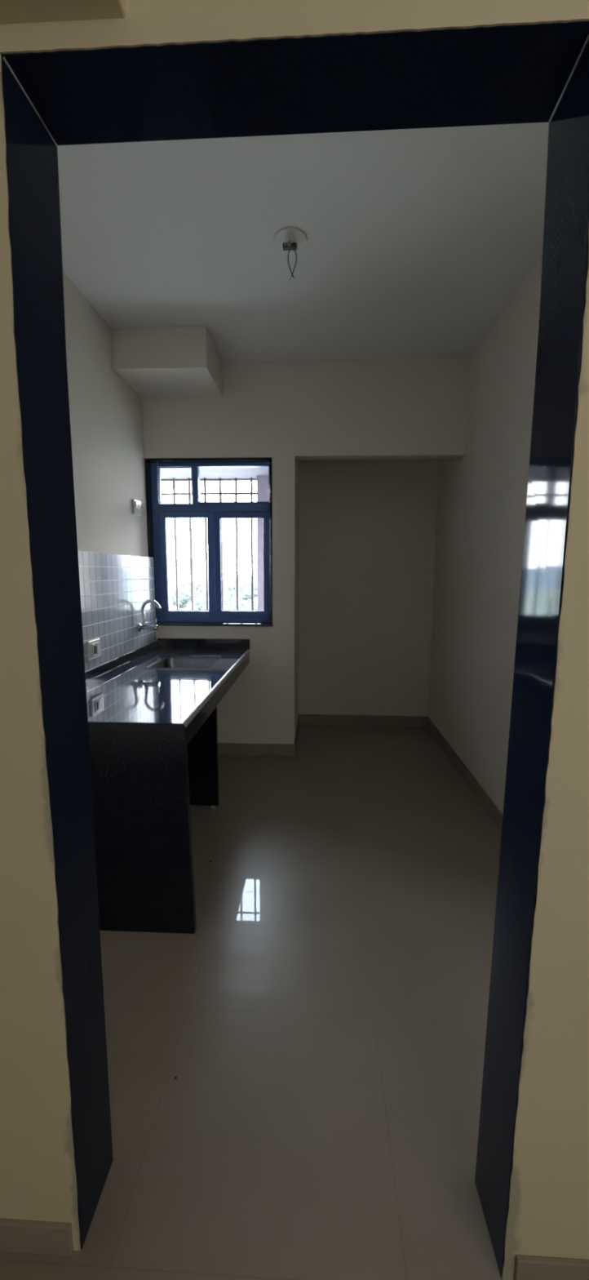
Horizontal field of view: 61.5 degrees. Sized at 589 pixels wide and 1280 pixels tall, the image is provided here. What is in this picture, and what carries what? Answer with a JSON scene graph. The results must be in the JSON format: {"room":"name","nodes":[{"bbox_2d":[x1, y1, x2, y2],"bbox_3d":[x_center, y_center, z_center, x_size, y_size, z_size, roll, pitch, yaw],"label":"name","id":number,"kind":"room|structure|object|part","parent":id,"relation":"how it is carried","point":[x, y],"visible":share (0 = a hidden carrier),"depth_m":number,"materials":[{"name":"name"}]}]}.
{"room":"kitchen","nodes":[
{"label":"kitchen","id":0,"kind":"room"},
{"bbox_2d":[62,271,148,556],"bbox_3d":[-1.214,-0.361,2.434,0.150,2.848,2.930,1,8,3],"label":"wall","id":1,"kind":"structure","parent":0,"point":[106,412],"depth_m":2.85,"materials":[{"name":"beige paint"}]},
{"bbox_2d":[87,638,101,660],"bbox_3d":[-1.079,0.049,2.681,0.024,0.100,0.140,1,8,3],"label":"wall switch","id":2,"kind":"object","parent":1,"relation":"attached to","point":[94,650],"visible":1,"depth_m":2.66,"materials":[{"name":"white plastic"}]},
{"bbox_2d":[77,551,156,671],"bbox_3d":[-1.105,-0.177,2.780,0.040,0.620,1.845,1,8,3],"label":"backsplash","id":3,"kind":"structure","parent":1,"relation":"attached to","point":[114,588],"depth_m":2.97,"materials":[{"name":"grey tile"}]},
{"bbox_2d":[132,498,141,515],"bbox_3d":[-1.079,-0.907,3.399,0.021,0.100,0.130,1,8,3],"label":"wall socket","id":4,"kind":"object","parent":1,"relation":"attached to","point":[136,504],"visible":1,"depth_m":3.37,"materials":[{"name":"white plastic"}]},
{"bbox_2d":[137,599,161,631],"bbox_3d":[-0.976,-0.164,3.344,0.165,0.221,0.060,1,8,3],"label":"tap","id":5,"kind":"object","parent":1,"relation":"attached to","point":[144,627],"visible":1,"depth_m":3.34,"materials":[{"name":"silver metal"}]},
{"bbox_3d":[-0.966,-0.182,3.332,0.145,0.181,0.029,2,8,10],"label":"spout","id":6,"kind":"part","parent":5,"relation":"part of","materials":[{"name":"silver metal"}]},
{"bbox_2d":[0,724,504,1279],"bbox_3d":[-0.105,1.306,1.222,4.100,0.120,6.854,1,8,3],"label":"floor","id":7,"kind":"structure","parent":0,"point":[321,1024],"depth_m":1.52,"materials":[{"name":"tile"}]},
{"bbox_2d":[84,638,250,933],"bbox_3d":[-0.736,0.566,2.833,0.784,0.905,1.905,1,8,3],"label":"countertop","id":8,"kind":"structure","parent":7,"relation":"on","point":[153,731],"depth_m":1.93,"materials":[{"name":"stone"}]},
{"bbox_3d":[-0.779,0.727,1.937,0.784,0.829,0.084,1,8,3],"label":"panel","id":9,"kind":"part","parent":8,"relation":"part of","materials":[{"name":"stone"}]},
{"bbox_2d":[146,656,221,668],"bbox_3d":[-0.699,0.234,3.208,0.409,0.186,0.482,1,8,3],"label":"sink","id":10,"kind":"object","parent":8,"relation":"in","point":[189,662],"visible":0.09,"depth_m":3.43,"materials":[{"name":"silver metal"}]},
{"bbox_3d":[-0.790,0.600,2.958,0.664,0.796,0.030,1,8,3],"label":"support panel","id":11,"kind":"part","parent":8,"relation":"part of","materials":[{"name":"stone"}]},
{"bbox_2d":[111,325,470,744],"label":"wall","id":12,"kind":"structure","parent":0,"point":[287,412],"depth_m":3.47,"materials":[{"name":"beige paint"}]},
{"bbox_2d":[160,478,191,503],"bbox_3d":[-1.101,-1.388,4.620,0.288,0.222,0.021,1,8,3],"label":"window grille","id":13,"kind":"object","parent":12,"relation":"attached to","point":[174,480],"depth_m":4.61,"materials":[{"name":"grey metal"}]},
{"bbox_2d":[169,518,208,610],"bbox_3d":[-1.009,-0.712,4.708,0.376,0.859,0.021,1,8,3],"label":"window grille","id":14,"kind":"object","parent":12,"relation":"attached to","point":[175,519],"depth_m":4.70,"materials":[{"name":"grey metal"}]},
{"bbox_2d":[144,457,273,626],"bbox_3d":[-0.614,-0.715,3.705,0.923,1.205,0.222,1,8,3],"label":"window","id":15,"kind":"structure","parent":12,"relation":"attached to","point":[157,513],"depth_m":3.69,"materials":[{"name":"metal"}]},
{"bbox_3d":[-0.881,-1.144,3.684,0.250,0.267,0.028,1,8,3],"label":"sash","id":16,"kind":"part","parent":15,"relation":"part of","materials":[{"name":"glass"}]},
{"bbox_3d":[-0.807,-0.561,3.744,0.408,0.792,0.028,1,8,3],"label":"sash","id":17,"kind":"part","parent":15,"relation":"part of","materials":[{"name":"glass"}]},
{"bbox_3d":[-0.615,-0.128,3.785,0.923,0.021,0.222,1,8,3],"label":"sill","id":18,"kind":"part","parent":15,"relation":"part of","materials":[{"name":"black stone"}]},
{"bbox_3d":[-0.397,-0.562,3.755,0.419,0.792,0.028,1,8,3],"label":"sash","id":19,"kind":"part","parent":15,"relation":"part of","materials":[{"name":"glass"}]},
{"bbox_2d":[200,477,257,502],"bbox_3d":[-0.613,-1.392,4.596,0.527,0.213,0.021,1,8,3],"label":"window grille","id":20,"kind":"object","parent":12,"relation":"attached to","point":[236,493],"depth_m":4.58,"materials":[{"name":"grey metal"}]},
{"bbox_2d":[220,518,257,610],"bbox_3d":[-0.523,-0.709,4.685,0.340,0.855,0.021,1,8,3],"label":"window grille","id":21,"kind":"object","parent":12,"relation":"attached to","point":[236,519],"depth_m":4.68,"materials":[{"name":"grey metal"}]},
{"bbox_2d":[217,742,293,756],"bbox_3d":[-0.544,0.841,3.818,1.082,0.095,0.012,1,8,3],"label":"baseboard","id":22,"kind":"structure","parent":12,"relation":"attached to","point":[224,748],"depth_m":3.80,"materials":[{"name":"beige tile"}]},
{"bbox_2d":[0,0,588,1279],"bbox_3d":[-0.108,-0.143,0.863,4.100,2.848,0.084,1,8,3],"label":"wall","id":23,"kind":"structure","parent":0,"point":[548,1211],"depth_m":0.88,"materials":[{"name":"beige paint"}]},
{"bbox_2d":[0,1217,73,1256],"bbox_3d":[-1.311,1.229,1.061,1.704,0.070,0.010,1,8,3],"label":"baseboard","id":24,"kind":"structure","parent":23,"relation":"attached to","point":[21,1236],"depth_m":1.02,"materials":[{"name":"beige tile"}]},
{"bbox_2d":[0,0,126,24],"bbox_3d":[-1.204,-1.226,0.648,1.913,0.648,0.160,1,8,3],"label":"trim","id":25,"kind":"structure","parent":23,"relation":"attached to","point":[11,11],"depth_m":0.71,"materials":[{"name":"beige paint"}]},
{"bbox_2d":[0,21,588,1277],"bbox_3d":[-0.003,0.178,0.942,0.925,2.192,0.158,1,8,3],"label":"door frame","id":26,"kind":"structure","parent":23,"relation":"in","point":[536,73],"depth_m":0.85,"materials":[{"name":"black stone"}]},
{"bbox_2d":[514,1254,588,1279],"bbox_3d":[1.186,1.254,0.944,1.497,0.064,0.010,1,8,3],"label":"baseboard","id":27,"kind":"structure","parent":23,"relation":"attached to","point":[527,1267],"depth_m":0.97,"materials":[{"name":"beige tile"}]},
{"bbox_2d":[57,122,549,361],"bbox_3d":[0.015,-1.865,2.500,2.573,0.120,3.754,1,8,3],"label":"ceiling","id":28,"kind":"structure","parent":0,"point":[419,241],"depth_m":2.16,"materials":[{"name":"white paint"}]},
{"bbox_2d":[273,227,306,280],"bbox_3d":[-0.019,-1.676,2.185,0.148,0.169,0.148,1,8,3],"label":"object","id":29,"kind":"object","parent":28,"relation":"attached to","point":[287,239],"visible":1,"depth_m":2.16,"materials":[{"name":"white paint"}]},
{"bbox_3d":[-0.019,-1.755,2.174,0.148,0.009,0.148,1,8,3],"label":"round plate","id":30,"kind":"part","parent":29,"relation":"part of","materials":[{"name":"white paint"}]},
{"bbox_2d":[298,458,438,715],"bbox_3d":[0.567,-0.634,4.462,1.331,2.848,0.150,1,8,3],"label":"wall","id":31,"kind":"structure","parent":0,"point":[367,527],"depth_m":4.40,"materials":[{"name":"beige paint"}]},
{"bbox_2d":[293,714,299,756],"bbox_3d":[0.022,0.791,4.193,0.012,0.095,0.821,1,8,3],"label":"baseboard","id":32,"kind":"structure","parent":31,"relation":"attached to","point":[298,722],"depth_m":4.01,"materials":[{"name":"beige tile"}]},
{"bbox_2d":[299,714,426,726],"bbox_3d":[0.630,0.741,4.566,1.167,0.095,0.012,1,8,3],"label":"baseboard","id":33,"kind":"structure","parent":31,"relation":"attached to","point":[306,719],"depth_m":4.56,"materials":[{"name":"beige tile"}]},
{"bbox_2d":[428,255,542,814],"bbox_3d":[1.224,-0.389,2.687,0.150,2.848,3.669,1,8,3],"label":"wall","id":34,"kind":"structure","parent":0,"point":[482,500],"depth_m":2.99,"materials":[{"name":"beige paint"}]},
{"bbox_2d":[426,715,503,832],"bbox_3d":[1.137,0.981,2.828,0.012,0.095,3.469,1,8,3],"label":"baseboard","id":35,"kind":"structure","parent":34,"relation":"attached to","point":[486,801],"depth_m":3.25,"materials":[{"name":"beige tile"}]},
{"label":"outside","id":36,"kind":"structure","parent":0,"visible":0},
{"bbox_2d":[168,582,257,609],"bbox_3d":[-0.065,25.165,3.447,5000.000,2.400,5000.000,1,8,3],"label":"ground","id":37,"kind":"structure","parent":36,"point":[171,585],"depth_m":458.41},
{"bbox_2d":[171,586,195,608],"bbox_3d":[-74.767,-27.333,332.240,17.461,17.431,16.130,1,8,3],"label":"tree","id":38,"kind":"object","parent":37,"relation":"on","point":[184,596],"visible":0.8,"depth_m":327.49,"materials":[{"name":"green plant"}]},
{"bbox_2d":[177,560,194,583],"bbox_3d":[-123.232,-70.262,562.162,16.800,40.800,12.800,1,8,3],"label":"apartment building","id":39,"kind":"structure","parent":37,"relation":"on","point":[184,566],"depth_m":555.32,"materials":[{"name":"white"}]},
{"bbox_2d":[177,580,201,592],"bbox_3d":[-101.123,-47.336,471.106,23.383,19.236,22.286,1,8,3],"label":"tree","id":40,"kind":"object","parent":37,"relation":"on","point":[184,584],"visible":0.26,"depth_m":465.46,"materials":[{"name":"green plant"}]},
{"bbox_2d":[195,588,208,597],"bbox_3d":[-54.323,-23.502,306.134,15.489,17.029,15.593,1,8,3],"label":"tree","id":41,"kind":"object","parent":37,"relation":"on","point":[200,590],"visible":0.05,"depth_m":302.44,"materials":[{"name":"green plant"}]},
{"bbox_2d":[194,590,229,609],"bbox_3d":[-47.124,-20.480,285.478,21.878,16.689,21.653,1,8,3],"label":"tree","id":42,"kind":"object","parent":37,"relation":"on","point":[201,600],"visible":0.19,"depth_m":282.32,"materials":[{"name":"green plant"}]},
{"bbox_2d":[202,604,231,609],"bbox_3d":[-30.467,-7.035,191.470,12.083,15.647,12.643,1,8,3],"label":"tree","id":43,"kind":"object","parent":37,"relation":"on","point":[204,607],"visible":0.02,"depth_m":190.98,"materials":[{"name":"green plant"}]},
{"bbox_2d":[223,578,241,592],"bbox_3d":[-64.230,-48.852,477.417,26.398,20.714,25.901,1,8,3],"label":"tree","id":44,"kind":"object","parent":37,"relation":"on","point":[229,584],"visible":0.45,"depth_m":471.58,"materials":[{"name":"green plant"}]},
{"bbox_2d":[223,589,243,606],"bbox_3d":[-35.015,-17.674,260.232,14.897,18.039,14.029,1,8,3],"label":"tree","id":45,"kind":"object","parent":37,"relation":"on","point":[228,597],"visible":0.38,"depth_m":257.18,"materials":[{"name":"green plant"}]},
{"bbox_2d":[226,575,244,583],"bbox_3d":[-71.411,-66.313,600.632,20.800,22.800,14.800,1,8,3],"label":"apartment building","id":46,"kind":"structure","parent":37,"relation":"on","point":[242,578],"depth_m":592.58,"materials":[{"name":"white"}]},
{"bbox_2d":[227,599,257,609],"bbox_3d":[-23.014,-10.098,215.798,14.232,15.151,12.930,1,8,3],"label":"tree","id":47,"kind":"object","parent":37,"relation":"on","point":[243,605],"visible":0.24,"depth_m":212.12,"materials":[{"name":"green plant"}]},
{"bbox_2d":[239,581,257,600],"bbox_3d":[-37.878,-41.295,428.445,22.083,19.169,22.611,1,8,3],"label":"tree","id":48,"kind":"object","parent":37,"relation":"on","point":[246,588],"visible":0.74,"depth_m":420.92,"materials":[{"name":"green plant"}]},
{"bbox_2d":[253,567,257,582],"bbox_3d":[-42.479,-73.723,618.438,15.800,32.800,12.800,1,8,3],"label":"apartment building","id":49,"kind":"structure","parent":37,"relation":"on","point":[255,568],"depth_m":611.61,"materials":[{"name":"white"}]},
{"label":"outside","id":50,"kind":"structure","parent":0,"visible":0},
{"bbox_2d":[168,571,251,582],"bbox_3d":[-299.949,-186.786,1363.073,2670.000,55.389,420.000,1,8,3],"label":"hills","id":51,"kind":"structure","parent":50,"point":[198,576],"depth_m":1253.26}
]}

